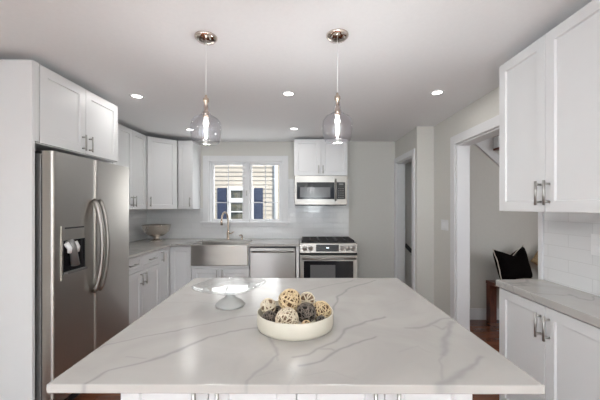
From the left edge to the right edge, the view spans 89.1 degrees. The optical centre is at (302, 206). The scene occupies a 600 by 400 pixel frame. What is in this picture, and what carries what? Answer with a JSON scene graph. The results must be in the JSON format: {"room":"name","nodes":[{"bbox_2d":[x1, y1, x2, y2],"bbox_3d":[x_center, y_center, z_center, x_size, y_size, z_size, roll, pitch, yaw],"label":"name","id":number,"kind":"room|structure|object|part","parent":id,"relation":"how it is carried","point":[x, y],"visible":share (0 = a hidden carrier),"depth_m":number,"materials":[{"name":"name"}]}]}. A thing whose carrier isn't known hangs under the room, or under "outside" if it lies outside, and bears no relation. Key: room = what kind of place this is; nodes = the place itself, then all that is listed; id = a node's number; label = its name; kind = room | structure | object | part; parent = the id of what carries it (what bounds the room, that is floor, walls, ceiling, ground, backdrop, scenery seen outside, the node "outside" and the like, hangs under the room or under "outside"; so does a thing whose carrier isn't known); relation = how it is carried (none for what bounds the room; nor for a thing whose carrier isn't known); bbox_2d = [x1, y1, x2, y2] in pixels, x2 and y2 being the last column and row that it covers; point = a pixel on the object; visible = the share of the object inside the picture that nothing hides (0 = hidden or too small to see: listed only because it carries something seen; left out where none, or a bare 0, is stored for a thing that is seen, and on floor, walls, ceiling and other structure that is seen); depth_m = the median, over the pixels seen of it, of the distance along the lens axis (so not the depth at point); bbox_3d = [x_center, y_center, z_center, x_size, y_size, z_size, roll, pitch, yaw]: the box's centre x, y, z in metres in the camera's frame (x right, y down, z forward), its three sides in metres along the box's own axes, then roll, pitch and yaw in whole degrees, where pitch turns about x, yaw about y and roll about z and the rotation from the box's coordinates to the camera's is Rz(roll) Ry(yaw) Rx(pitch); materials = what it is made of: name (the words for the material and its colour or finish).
{"room":"kitchen","nodes":[
{"label":"kitchen","id":0,"kind":"room"},
{"bbox_2d":[248,246,249,264],"bbox_3d":[-0.701,0.630,4.270,0.012,0.248,0.640,0,0,0],"label":"filler panel","id":1,"kind":"object","parent":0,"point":[248,246],"visible":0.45,"depth_m":3.96,"materials":[{"name":"white paint"}]},
{"bbox_2d":[73,320,498,399],"bbox_3d":[0.720,1.440,0.700,6.460,0.100,8.100,0,0,0],"label":"floor","id":2,"kind":"structure","parent":0,"point":[488,332],"depth_m":3.13,"materials":[{"name":"red wood"}]},
{"bbox_2d":[0,60,38,399],"bbox_3d":[-2.030,0.232,1.940,0.660,2.316,0.050,0,0,0],"label":"end panel","id":3,"kind":"object","parent":2,"relation":"on","point":[19,79],"visible":1,"depth_m":1.92,"materials":[{"name":"white paint"}]},
{"bbox_2d":[35,151,128,399],"bbox_3d":[-1.914,0.511,2.388,0.812,1.757,0.865,0,0,0],"label":"refrigerator","id":4,"kind":"object","parent":2,"relation":"on","point":[82,204],"visible":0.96,"depth_m":2.14,"materials":[{"name":"grey metal"}]},
{"bbox_3d":[-1.636,0.464,2.151,0.072,1.652,0.393,0,0,0],"label":"freezer door","id":5,"kind":"part","parent":4,"relation":"part of","materials":[{"name":"metal"}]},
{"bbox_3d":[-1.599,0.310,2.130,0.010,0.360,0.230,0,0,0],"label":"dispenser frame","id":6,"kind":"part","parent":4,"relation":"part of","materials":[{"name":"metal"}]},
{"bbox_3d":[-1.556,0.295,2.318,0.096,0.718,0.032,0,0,0],"label":"handle","id":7,"kind":"part","parent":4,"relation":"part of","materials":[{"name":"metal"}]},
{"bbox_3d":[-1.556,0.295,2.382,0.096,0.718,0.032,0,0,0],"label":"handle","id":8,"kind":"part","parent":4,"relation":"part of","materials":[{"name":"metal"}]},
{"bbox_3d":[-1.636,0.464,2.586,0.072,1.652,0.468,0,0,0],"label":"fresh food door","id":9,"kind":"part","parent":4,"relation":"part of","materials":[{"name":"metal"}]},
{"bbox_2d":[129,250,159,324],"bbox_3d":[-2.022,0.948,3.275,0.666,0.884,0.810,0,0,0],"label":"base cabinet","id":10,"kind":"object","parent":2,"relation":"on","point":[144,270],"visible":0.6,"depth_m":3.30,"materials":[{"name":"white paint"}]},
{"bbox_3d":[-1.735,0.595,3.072,0.020,0.158,0.402,0,0,0],"label":"drawer","id":11,"kind":"part","parent":10,"relation":"part of","materials":[{"name":"white paint"}]},
{"bbox_3d":[-1.735,0.980,3.072,0.020,0.597,0.402,0,0,0],"label":"door","id":12,"kind":"part","parent":10,"relation":"part of","materials":[{"name":"white paint"}]},
{"bbox_3d":[-1.707,0.765,3.315,0.036,0.130,0.013,0,0,0],"label":"handle","id":13,"kind":"part","parent":10,"relation":"part of","materials":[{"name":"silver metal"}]},
{"bbox_3d":[-1.735,0.980,3.478,0.020,0.597,0.402,0,0,0],"label":"door","id":14,"kind":"part","parent":10,"relation":"part of","materials":[{"name":"white paint"}]},
{"bbox_3d":[-1.735,0.595,3.478,0.020,0.158,0.402,0,0,0],"label":"drawer","id":15,"kind":"part","parent":10,"relation":"part of","materials":[{"name":"white paint"}]},
{"bbox_2d":[129,239,299,258],"bbox_3d":[-1.204,0.491,3.729,2.308,0.030,1.723,0,0,0],"label":"countertop","id":16,"kind":"structure","parent":10,"relation":"on","point":[144,246],"depth_m":3.98,"materials":[{"name":"white stone"}]},
{"bbox_2d":[141,224,170,241],"bbox_3d":[-2.060,0.363,4.290,0.387,0.226,0.387,0,0,0],"label":"bowl","id":17,"kind":"object","parent":16,"relation":"on","point":[154,230],"visible":1,"depth_m":4.18,"materials":[{"name":"beige ceramic"}]},
{"bbox_2d":[191,242,249,265],"bbox_3d":[-1.076,0.623,4.130,0.732,0.262,0.430,0,0,0],"label":"farmhouse sink","id":18,"kind":"object","parent":16,"relation":"in","point":[202,253],"visible":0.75,"depth_m":3.92,"materials":[{"name":"metal"}]},
{"bbox_2d":[220,212,233,239],"bbox_3d":[-1.111,0.271,4.427,0.200,0.410,0.090,0,0,-35],"label":"kitchen faucet","id":19,"kind":"object","parent":16,"relation":"on","point":[226,213],"visible":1,"depth_m":4.44,"materials":[{"name":"silver metal"}]},
{"bbox_3d":[-1.129,0.271,4.409,0.025,0.410,0.148,0,0,34],"label":"spout","id":20,"kind":"part","parent":19,"relation":"part of","materials":[{"name":"silver metal"}]},
{"bbox_2d":[158,247,169,302],"bbox_3d":[-2.022,0.948,3.816,0.666,0.884,0.268,0,0,0],"label":"base cabinet","id":21,"kind":"object","parent":2,"relation":"on","point":[164,263],"visible":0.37,"depth_m":3.82,"materials":[{"name":"white paint"}]},
{"bbox_2d":[170,246,191,295],"bbox_3d":[-1.583,0.948,4.272,0.277,0.884,0.645,0,0,0],"label":"base cabinet","id":22,"kind":"object","parent":2,"relation":"on","point":[180,256],"visible":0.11,"depth_m":3.96,"materials":[{"name":"white paint"}]},
{"bbox_2d":[121,393,296,399],"bbox_3d":[-0.295,0.946,1.422,0.550,0.888,1.016,0,0,0],"label":"base cabinet","id":23,"kind":"object","parent":2,"relation":"on","point":[124,396],"visible":0.07,"depth_m":0.96,"materials":[{"name":"white paint"}]},
{"bbox_3d":[-0.432,0.894,0.960,0.272,0.769,0.020,0,0,0],"label":"door","id":24,"kind":"part","parent":23,"relation":"part of","materials":[{"name":"white paint"}]},
{"bbox_3d":[-0.330,0.610,0.932,0.013,0.130,0.036,0,0,0],"label":"handle","id":25,"kind":"part","parent":23,"relation":"part of","materials":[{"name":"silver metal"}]},
{"bbox_3d":[-0.158,0.894,0.960,0.272,0.769,0.020,0,0,0],"label":"door","id":26,"kind":"part","parent":23,"relation":"part of","materials":[{"name":"white paint"}]},
{"bbox_2d":[46,278,544,393],"bbox_3d":[-0.040,0.488,1.430,1.368,0.024,1.234,0,0,0],"label":"countertop","id":27,"kind":"structure","parent":23,"relation":"on","point":[385,337],"depth_m":1.01,"materials":[{"name":"white stone"}]},
{"bbox_2d":[191,280,254,309],"bbox_3d":[-0.352,0.422,1.475,0.304,0.107,0.304,0,0,22],"label":"cake stand","id":28,"kind":"object","parent":27,"relation":"on","point":[230,301],"visible":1,"depth_m":1.44,"materials":[{"name":"grey ceramic"}]},
{"bbox_2d":[257,300,332,340],"bbox_3d":[-0.031,0.445,1.226,0.304,0.063,0.304,0,0,0],"label":"decorative bowl","id":29,"kind":"object","parent":27,"relation":"on","point":[280,331],"visible":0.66,"depth_m":1.09,"materials":[{"name":"beige ceramic"}]},
{"bbox_2d":[260,298,275,312],"bbox_3d":[-0.143,0.406,1.250,0.065,0.066,0.065,0,0,0],"label":"decorative ball","id":30,"kind":"object","parent":29,"relation":"in","point":[267,304],"visible":0.84,"depth_m":1.23,"materials":[{"name":"beige wicker"}]},
{"bbox_2d":[262,310,275,321],"bbox_3d":[-0.130,0.430,1.182,0.057,0.055,0.056,0,0,0],"label":"decorative ball","id":31,"kind":"object","parent":29,"relation":"in","point":[269,315],"visible":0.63,"depth_m":1.17,"materials":[{"name":"grey wicker"}]},
{"bbox_2d":[274,306,281,313],"bbox_3d":[-0.104,0.438,1.285,0.044,0.044,0.044,0,0,0],"label":"decorative ball","id":32,"kind":"object","parent":29,"relation":"in","point":[278,308],"visible":0.33,"depth_m":1.27,"materials":[{"name":"grey wicker"}]},
{"bbox_2d":[275,307,298,323],"bbox_3d":[-0.060,0.422,1.146,0.089,0.089,0.090,0,0,0],"label":"decorative ball","id":33,"kind":"object","parent":29,"relation":"in","point":[287,315],"visible":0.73,"depth_m":1.12,"materials":[{"name":"wicker"}]},
{"bbox_2d":[278,289,300,310],"bbox_3d":[-0.053,0.378,1.235,0.094,0.094,0.094,0,0,0],"label":"decorative ball","id":34,"kind":"object","parent":29,"relation":"in","point":[291,298],"visible":0.86,"depth_m":1.21,"materials":[{"name":"wicker"}]},
{"bbox_2d":[296,302,315,322],"bbox_3d":[0.012,0.413,1.190,0.079,0.080,0.080,0,0,0],"label":"decorative ball","id":35,"kind":"object","parent":29,"relation":"in","point":[306,311],"visible":0.88,"depth_m":1.17,"materials":[{"name":"grey wicker"}]},
{"bbox_2d":[300,292,314,304],"bbox_3d":[0.016,0.403,1.319,0.072,0.070,0.072,0,0,0],"label":"decorative ball","id":36,"kind":"object","parent":29,"relation":"in","point":[308,297],"visible":0.58,"depth_m":1.30,"materials":[{"name":"beige wicker"}]},
{"bbox_2d":[316,315,325,321],"bbox_3d":[0.070,0.440,1.178,0.042,0.042,0.042,0,0,0],"label":"decorative ball","id":37,"kind":"object","parent":29,"relation":"in","point":[321,317],"visible":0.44,"depth_m":1.17,"materials":[{"name":"grey wicker"}]},
{"bbox_2d":[313,301,330,319],"bbox_3d":[0.073,0.423,1.236,0.083,0.083,0.083,0,0,0],"label":"decorative ball","id":38,"kind":"object","parent":29,"relation":"in","point":[323,308],"visible":0.62,"depth_m":1.21,"materials":[{"name":"wicker"}]},
{"bbox_2d":[192,265,249,279],"bbox_3d":[-1.071,1.074,4.254,0.745,0.632,0.681,0,0,0],"label":"base cabinet","id":39,"kind":"object","parent":2,"relation":"on","point":[197,271],"visible":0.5,"depth_m":3.95,"materials":[{"name":"white paint"}]},
{"bbox_3d":[-1.257,1.040,3.960,0.359,0.477,0.020,0,0,0],"label":"door","id":40,"kind":"part","parent":39,"relation":"part of","materials":[{"name":"white paint"}]},
{"bbox_3d":[-1.071,0.777,3.960,0.745,0.038,0.020,0,0,0],"label":"rail","id":41,"kind":"part","parent":39,"relation":"part of","materials":[{"name":"white paint"}]},
{"bbox_3d":[-0.889,1.040,3.960,0.370,0.477,0.020,0,0,0],"label":"door","id":42,"kind":"part","parent":39,"relation":"part of","materials":[{"name":"white paint"}]},
{"bbox_2d":[250,246,295,277],"bbox_3d":[-0.393,0.954,4.237,0.598,0.872,0.646,0,0,0],"label":"dishwasher","id":43,"kind":"object","parent":2,"relation":"on","point":[265,261],"visible":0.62,"depth_m":3.96,"materials":[{"name":"metal"}]},
{"bbox_3d":[-0.392,0.578,3.937,0.540,0.021,0.046,0,0,0],"label":"handle","id":44,"kind":"part","parent":43,"relation":"part of","materials":[{"name":"metal"}]},
{"bbox_2d":[296,242,299,277],"bbox_3d":[-0.070,0.948,4.270,0.036,0.884,0.640,0,0,0],"label":"filler panel","id":45,"kind":"object","parent":2,"relation":"on","point":[297,247],"visible":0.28,"depth_m":3.95,"materials":[{"name":"white paint"}]},
{"bbox_2d":[300,237,356,277],"bbox_3d":[0.334,0.916,4.254,0.757,0.948,0.673,0,0,0],"label":"gas range","id":46,"kind":"object","parent":2,"relation":"on","point":[320,257],"visible":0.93,"depth_m":3.98,"materials":[{"name":"grey metal"}]},
{"bbox_3d":[0.334,0.911,4.003,0.753,0.558,0.045,0,0,0],"label":"oven door","id":47,"kind":"part","parent":46,"relation":"part of","materials":[{"name":"metal"}]},
{"bbox_3d":[0.334,0.897,3.978,0.647,0.385,0.005,0,0,0],"label":"oven glass","id":48,"kind":"part","parent":46,"relation":"part of","materials":[{"name":"black glass"}]},
{"bbox_3d":[0.334,0.539,4.010,0.757,0.122,0.049,0,0,0],"label":"control panel","id":49,"kind":"part","parent":46,"relation":"part of","materials":[{"name":"metal"}]},
{"bbox_3d":[0.334,0.668,3.949,0.697,0.025,0.064,0,0,0],"label":"handle","id":50,"kind":"part","parent":46,"relation":"part of","materials":[{"name":"metal"}]},
{"bbox_2d":[297,394,471,399],"bbox_3d":[0.255,0.946,1.422,0.550,0.888,1.016,0,0,0],"label":"base cabinet","id":51,"kind":"object","parent":2,"relation":"on","point":[299,396],"visible":0.06,"depth_m":0.96,"materials":[{"name":"white paint"}]},
{"bbox_3d":[0.117,0.894,0.960,0.272,0.769,0.020,0,0,0],"label":"door","id":52,"kind":"part","parent":51,"relation":"part of","materials":[{"name":"white paint"}]},
{"bbox_3d":[0.393,0.894,0.960,0.272,0.769,0.020,0,0,0],"label":"door","id":53,"kind":"part","parent":51,"relation":"part of","materials":[{"name":"white paint"}]},
{"bbox_2d":[486,280,499,322],"bbox_3d":[2.725,1.143,3.560,0.970,0.495,0.360,0,0,0],"label":"bench","id":54,"kind":"object","parent":2,"relation":"on","point":[491,288],"visible":0.2,"depth_m":3.65,"materials":[{"name":"red wood"}]},
{"bbox_3d":[2.725,0.915,3.560,0.970,0.040,0.360,0,0,0],"label":"seat","id":55,"kind":"part","parent":54,"relation":"part of","materials":[{"name":"red wood"}]},
{"bbox_2d":[492,245,532,278],"bbox_3d":[2.450,0.667,3.560,0.494,0.428,0.204,0,0,-15],"label":"throw pillow","id":56,"kind":"object","parent":54,"relation":"on","point":[516,265],"visible":0.84,"depth_m":3.49,"materials":[{"name":"black fabric"}]},
{"bbox_2d":[530,251,537,265],"bbox_3d":[2.974,0.628,3.687,0.507,0.505,0.124,0,0,-8],"label":"throw pillow","id":57,"kind":"object","parent":54,"relation":"on","point":[534,259],"visible":0.05,"depth_m":3.65,"materials":[{"name":"brown fabric"}]},
{"bbox_2d":[499,288,599,399],"bbox_3d":[1.422,0.956,1.626,0.336,0.868,0.762,0,0,0],"label":"base cabinet","id":58,"kind":"object","parent":2,"relation":"on","point":[559,350],"visible":0.88,"depth_m":1.59,"materials":[{"name":"white paint"}]},
{"bbox_3d":[1.300,0.904,1.817,0.020,0.749,0.378,0,0,0],"label":"door","id":59,"kind":"part","parent":58,"relation":"part of","materials":[{"name":"white paint"}]},
{"bbox_3d":[1.272,0.638,1.655,0.036,0.130,0.013,0,0,0],"label":"handle","id":60,"kind":"part","parent":58,"relation":"part of","materials":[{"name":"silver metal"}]},
{"bbox_3d":[1.272,0.638,1.597,0.036,0.130,0.013,0,0,0],"label":"handle","id":61,"kind":"part","parent":58,"relation":"part of","materials":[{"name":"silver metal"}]},
{"bbox_2d":[496,279,599,327],"bbox_3d":[1.431,0.499,1.618,0.319,0.042,0.792,0,0,0],"label":"countertop","id":62,"kind":"structure","parent":58,"relation":"on","point":[581,305],"depth_m":1.64,"materials":[{"name":"white stone"}]},
{"bbox_3d":[1.300,0.904,1.435,0.020,0.749,0.378,0,0,0],"label":"door","id":63,"kind":"part","parent":58,"relation":"part of","materials":[{"name":"white paint"}]},
{"bbox_2d":[170,142,411,287],"bbox_3d":[0.720,0.203,4.675,6.460,2.375,0.150,0,0,0],"label":"wall","id":64,"kind":"structure","parent":0,"point":[370,165],"depth_m":4.60,"materials":[{"name":"grey paint"}]},
{"bbox_2d":[146,136,177,208],"bbox_3d":[-2.054,-0.450,4.295,0.607,0.960,0.607,0,0,0],"label":"upper cabinet","id":65,"kind":"object","parent":64,"relation":"attached to","point":[161,154],"visible":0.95,"depth_m":4.13,"materials":[{"name":"white paint"}]},
{"bbox_2d":[178,141,200,208],"bbox_3d":[-1.645,-0.450,4.416,0.205,0.960,0.364,0,0,0],"label":"upper cabinet","id":66,"kind":"object","parent":64,"relation":"attached to","point":[189,152],"visible":1,"depth_m":4.28,"materials":[{"name":"white paint"}]},
{"bbox_3d":[-1.645,-0.450,4.280,0.202,0.957,0.020,0,0,0],"label":"door","id":67,"kind":"part","parent":66,"relation":"part of","materials":[{"name":"white paint"}]},
{"bbox_2d":[200,156,289,226],"bbox_3d":[-0.865,-0.237,4.645,1.340,1.065,0.190,0,0,0],"label":"window","id":68,"kind":"structure","parent":64,"relation":"in","point":[209,162],"depth_m":4.59,"materials":[{"name":"white paint"}]},
{"bbox_3d":[-1.141,-0.228,4.670,0.507,0.885,0.040,0,0,0],"label":"sash","id":69,"kind":"part","parent":68,"relation":"part of","materials":[{"name":"white paint"}]},
{"bbox_2d":[214,165,241,215],"bbox_3d":[-1.141,-0.228,4.665,0.437,0.825,0.006,0,0,0],"label":"grille","id":70,"kind":"object","parent":68,"relation":"attached to","point":[228,202],"depth_m":4.66,"materials":[{"name":"white paint"}]},
{"bbox_3d":[-0.865,0.259,4.585,1.340,0.073,0.070,0,0,0],"label":"sill","id":71,"kind":"part","parent":68,"relation":"part of","materials":[{"name":"white paint"}]},
{"bbox_3d":[-0.574,-0.228,4.670,0.483,0.885,0.040,0,0,0],"label":"sash","id":72,"kind":"part","parent":68,"relation":"part of","materials":[{"name":"white paint"}]},
{"bbox_2d":[252,165,278,218],"bbox_3d":[-0.574,-0.228,4.665,0.413,0.825,0.006,0,0,0],"label":"grille","id":73,"kind":"object","parent":68,"relation":"attached to","point":[265,202],"depth_m":4.66,"materials":[{"name":"white paint"}]},
{"bbox_2d":[147,179,348,238],"bbox_3d":[-0.835,0.060,4.596,3.050,0.960,0.008,0,0,0],"label":"backsplash","id":74,"kind":"structure","parent":64,"relation":"attached to","point":[305,221],"depth_m":4.59,"materials":[{"name":"white tile"}]},
{"bbox_2d":[294,139,346,176],"bbox_3d":[0.249,-0.695,4.416,0.750,0.511,0.364,0,0,0],"label":"upper cabinet","id":75,"kind":"object","parent":64,"relation":"attached to","point":[312,157],"visible":0.98,"depth_m":4.27,"materials":[{"name":"white paint"}]},
{"bbox_3d":[0.061,-0.695,4.280,0.372,0.508,0.020,0,0,0],"label":"door","id":76,"kind":"part","parent":75,"relation":"part of","materials":[{"name":"white paint"}]},
{"bbox_2d":[295,176,346,205],"bbox_3d":[0.248,-0.230,4.390,0.728,0.415,0.401,0,0,0],"label":"microwave","id":77,"kind":"object","parent":75,"relation":"attached to","point":[309,190],"visible":1,"depth_m":4.23,"materials":[{"name":"grey metal"}]},
{"bbox_3d":[0.175,-0.227,4.234,0.522,0.235,0.006,0,0,0],"label":"door glass","id":78,"kind":"part","parent":77,"relation":"part of","materials":[{"name":"black glass"}]},
{"bbox_3d":[0.452,-0.236,4.212,0.021,0.305,0.046,0,0,0],"label":"handle","id":79,"kind":"part","parent":77,"relation":"part of","materials":[{"name":"metal"}]},
{"bbox_3d":[0.436,-0.695,4.280,0.372,0.508,0.020,0,0,0],"label":"door","id":80,"kind":"part","parent":75,"relation":"part of","materials":[{"name":"white paint"}]},
{"bbox_2d":[405,243,411,254],"bbox_3d":[1.760,0.810,4.557,0.519,0.537,0.086,0,0,0],"label":"stair handrail","id":81,"kind":"object","parent":64,"relation":"attached to","point":[407,247],"visible":0.34,"depth_m":4.52,"materials":[{"name":"black paint"}]},
{"bbox_2d":[0,0,591,141],"bbox_3d":[0.720,-1.045,0.700,6.460,0.120,8.100,0,0,0],"label":"ceiling","id":82,"kind":"structure","parent":0,"point":[395,53],"depth_m":2.00,"materials":[{"name":"white paint"}]},
{"bbox_2d":[129,93,143,98],"bbox_3d":[-1.473,-0.982,2.706,0.120,0.006,0.120,0,0,0],"label":"recessed light","id":83,"kind":"object","parent":82,"relation":"in","point":[138,96],"visible":1,"depth_m":2.71,"materials":[{"name":"white plastic"}]},
{"bbox_2d":[194,31,219,140],"bbox_3d":[-0.562,-0.678,1.767,0.174,0.613,0.174,0,0,0],"label":"pendant lamp","id":84,"kind":"object","parent":82,"relation":"hanging from","point":[203,37],"visible":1,"depth_m":1.75,"materials":[{"name":"silver metal"}]},
{"bbox_2d":[203,95,208,117],"bbox_3d":[-0.562,-0.584,1.767,0.038,0.132,0.038,0,0,0],"label":"socket","id":85,"kind":"object","parent":84,"relation":"attached to","point":[205,113],"depth_m":1.76,"materials":[{"name":"silver metal"}]},
{"bbox_3d":[-0.562,-0.460,1.767,0.034,0.124,0.034,0,0,0],"label":"bulb","id":86,"kind":"part","parent":84,"relation":"part of","materials":[{"name":"white glass"}]},
{"bbox_2d":[282,91,294,95],"bbox_3d":[-0.126,-0.982,2.647,0.120,0.006,0.120,0,0,0],"label":"recessed light","id":87,"kind":"object","parent":82,"relation":"in","point":[285,93],"visible":1,"depth_m":2.64,"materials":[{"name":"white"}]},
{"bbox_2d":[322,29,351,137],"bbox_3d":[0.197,-0.681,1.747,0.174,0.607,0.174,0,0,0],"label":"pendant lamp","id":88,"kind":"object","parent":82,"relation":"hanging from","point":[336,36],"visible":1,"depth_m":1.74,"materials":[{"name":"silver metal"}]},
{"bbox_3d":[0.197,-0.466,1.747,0.034,0.124,0.034,0,0,0],"label":"bulb","id":89,"kind":"part","parent":88,"relation":"part of","materials":[{"name":"white glass"}]},
{"bbox_2d":[334,92,340,115],"bbox_3d":[0.197,-0.590,1.747,0.038,0.132,0.038,0,0,0],"label":"socket","id":90,"kind":"object","parent":88,"relation":"attached to","point":[337,112],"depth_m":1.74,"materials":[{"name":"silver metal"}]},
{"bbox_3d":[0.197,-0.801,1.747,0.004,0.307,0.004,0,0,23],"label":"cord","id":91,"kind":"part","parent":88,"relation":"part of","materials":[{"name":"white plastic"}]},
{"bbox_2d":[430,90,444,94],"bbox_3d":[1.153,-0.982,2.620,0.120,0.006,0.120,0,0,0],"label":"recessed light","id":92,"kind":"object","parent":82,"relation":"in","point":[435,92],"visible":1,"depth_m":2.62,"materials":[{"name":"white"}]},
{"bbox_2d":[395,87,498,315],"bbox_3d":[1.563,0.203,0.700,0.346,2.375,7.800,0,0,0],"label":"wall","id":93,"kind":"structure","parent":0,"point":[432,143],"depth_m":3.68,"materials":[{"name":"grey paint"}]},
{"bbox_2d":[394,149,414,290],"bbox_3d":[1.441,0.333,4.188,0.138,2.115,0.815,0,0,0],"label":"trim","id":94,"kind":"structure","parent":93,"relation":"attached to","point":[399,165],"depth_m":4.50,"materials":[{"name":"white paint"}]},
{"bbox_2d":[441,219,447,230],"bbox_3d":[1.595,0.203,3.440,0.010,0.120,0.170,0,0,0],"label":"light switch","id":95,"kind":"object","parent":93,"relation":"attached to","point":[444,223],"visible":1,"depth_m":3.43,"materials":[{"name":"white plastic"}]},
{"bbox_2d":[450,115,543,330],"bbox_3d":[1.659,0.323,2.650,0.154,2.135,1.261,0,0,0],"label":"trim","id":96,"kind":"structure","parent":93,"relation":"attached to","point":[459,152],"depth_m":3.17,"materials":[{"name":"white paint"}]},
{"bbox_2d":[499,0,599,212],"bbox_3d":[1.422,-0.448,1.626,0.336,0.951,0.762,0,0,0],"label":"wall cabinet","id":97,"kind":"object","parent":93,"relation":"attached to","point":[549,91],"visible":1,"depth_m":1.57,"materials":[{"name":"white paint"}]},
{"bbox_3d":[1.300,-0.448,1.817,0.020,0.948,0.378,0,0,0],"label":"door","id":98,"kind":"part","parent":97,"relation":"part of","materials":[{"name":"white paint"}]},
{"bbox_3d":[1.272,-0.075,1.655,0.036,0.130,0.013,0,0,0],"label":"handle","id":99,"kind":"part","parent":97,"relation":"part of","materials":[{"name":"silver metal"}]},
{"bbox_3d":[1.272,-0.075,1.597,0.036,0.130,0.013,0,0,0],"label":"handle","id":100,"kind":"part","parent":97,"relation":"part of","materials":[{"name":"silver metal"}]},
{"bbox_3d":[1.300,-0.448,1.435,0.020,0.948,0.378,0,0,0],"label":"door","id":101,"kind":"part","parent":97,"relation":"part of","materials":[{"name":"white paint"}]},
{"bbox_2d":[544,212,599,295],"bbox_3d":[1.596,0.265,1.109,0.008,0.550,1.817,0,0,0],"label":"backsplash","id":102,"kind":"structure","parent":93,"relation":"attached to","point":[569,261],"depth_m":1.80,"materials":[{"name":"white tile"}]},
{"bbox_2d":[591,234,599,255],"bbox_3d":[1.587,0.205,1.645,0.009,0.116,0.072,0,0,0],"label":"power outlet","id":103,"kind":"object","parent":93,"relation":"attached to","point":[595,238],"visible":1,"depth_m":1.65,"materials":[{"name":"white plastic"}]},
{"bbox_2d":[594,238,599,251],"bbox_3d":[1.585,0.205,1.645,0.004,0.072,0.034,0,0,0],"label":"socket","id":104,"kind":"object","parent":103,"relation":"attached to","point":[596,240],"depth_m":1.64,"materials":[{"name":"white plastic"}]},
{"bbox_2d":[470,144,537,307],"bbox_3d":[2.700,0.203,3.820,2.200,2.375,0.100,0,0,0],"label":"wall","id":105,"kind":"structure","parent":0,"point":[491,228],"depth_m":3.77,"materials":[{"name":"grey paint"}]},
{"bbox_2d":[470,308,498,319],"bbox_3d":[2.770,1.320,3.762,2.060,0.140,0.016,0,0,0],"label":"baseboard","id":106,"kind":"structure","parent":105,"relation":"attached to","point":[475,313],"depth_m":3.75,"materials":[{"name":"white paint"}]},
{"bbox_2d":[475,135,498,165],"bbox_3d":[2.600,-0.486,3.685,1.300,0.992,0.170,0,0,0],"label":"staircase","id":107,"kind":"structure","parent":105,"relation":"attached to","point":[489,146],"depth_m":3.74,"materials":[{"name":"white paint"}]},
{"bbox_3d":[-2.435,0.202,0.700,0.150,2.375,7.800,0,0,0],"label":"wall","id":108,"kind":"structure","parent":0,"visible":0},
{"bbox_2d":[35,64,117,161],"bbox_3d":[-2.012,-0.668,2.388,0.696,0.516,0.844,0,0,0],"label":"upper cabinet","id":109,"kind":"object","parent":108,"relation":"attached to","point":[73,120],"visible":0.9,"depth_m":2.28,"materials":[{"name":"white paint"}]},
{"bbox_3d":[-1.710,-0.669,2.179,0.020,0.507,0.415,0,0,0],"label":"door","id":110,"kind":"part","parent":109,"relation":"part of","materials":[{"name":"white paint"}]},
{"bbox_3d":[-1.682,-0.495,2.351,0.036,0.120,0.013,0,0,0],"label":"handle","id":111,"kind":"part","parent":109,"relation":"part of","materials":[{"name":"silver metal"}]},
{"bbox_3d":[-1.682,-0.495,2.425,0.036,0.120,0.013,0,0,0],"label":"handle","id":112,"kind":"part","parent":109,"relation":"part of","materials":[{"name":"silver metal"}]},
{"bbox_3d":[-1.710,-0.669,2.597,0.020,0.507,0.415,0,0,0],"label":"door","id":113,"kind":"part","parent":109,"relation":"part of","materials":[{"name":"white paint"}]},
{"bbox_2d":[116,124,145,209],"bbox_3d":[-2.187,-0.450,3.670,0.346,0.960,0.636,0,0,0],"label":"upper cabinet","id":114,"kind":"object","parent":108,"relation":"attached to","point":[131,143],"visible":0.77,"depth_m":3.71,"materials":[{"name":"white paint"}]},
{"bbox_3d":[-2.060,-0.450,3.511,0.020,0.957,0.315,0,0,0],"label":"door","id":115,"kind":"part","parent":114,"relation":"part of","materials":[{"name":"white paint"}]},
{"bbox_3d":[-2.060,-0.450,3.829,0.020,0.957,0.315,0,0,0],"label":"door","id":116,"kind":"part","parent":114,"relation":"part of","materials":[{"name":"white paint"}]},
{"bbox_2d":[129,209,146,241],"bbox_3d":[-2.356,0.279,3.746,0.008,0.522,1.692,0,0,0],"label":"backsplash","id":117,"kind":"structure","parent":108,"relation":"attached to","point":[137,217],"depth_m":4.33,"materials":[{"name":"white tile"}]},
{"label":"outside","id":118,"kind":"structure","parent":0,"visible":0},
{"bbox_3d":[-1.000,2.040,9.375,26.000,0.100,9.250,0,0,0],"label":"ground","id":119,"kind":"structure","parent":118,"visible":0},
{"bbox_2d":[215,165,278,218],"bbox_3d":[-2.100,-0.810,8.095,10.000,5.600,0.409,0,0,0],"label":"neighboring house","id":120,"kind":"structure","parent":119,"relation":"on","point":[221,171],"depth_m":7.98,"materials":[{"name":"beige plastic"}]},
{"bbox_2d":[217,188,226,218],"bbox_3d":[-2.111,0.157,7.952,0.236,1.312,0.053,0,0,0],"label":"shutter","id":121,"kind":"object","parent":120,"relation":"hanging from","point":[221,192],"depth_m":7.94,"materials":[{"name":"blue wood"}]},
{"bbox_2d":[254,188,262,218],"bbox_3d":[-1.161,0.157,7.952,0.233,1.312,0.053,0,0,0],"label":"shutter","id":122,"kind":"object","parent":120,"relation":"hanging from","point":[258,192],"depth_m":7.94,"materials":[{"name":"blue wood"}]}
]}

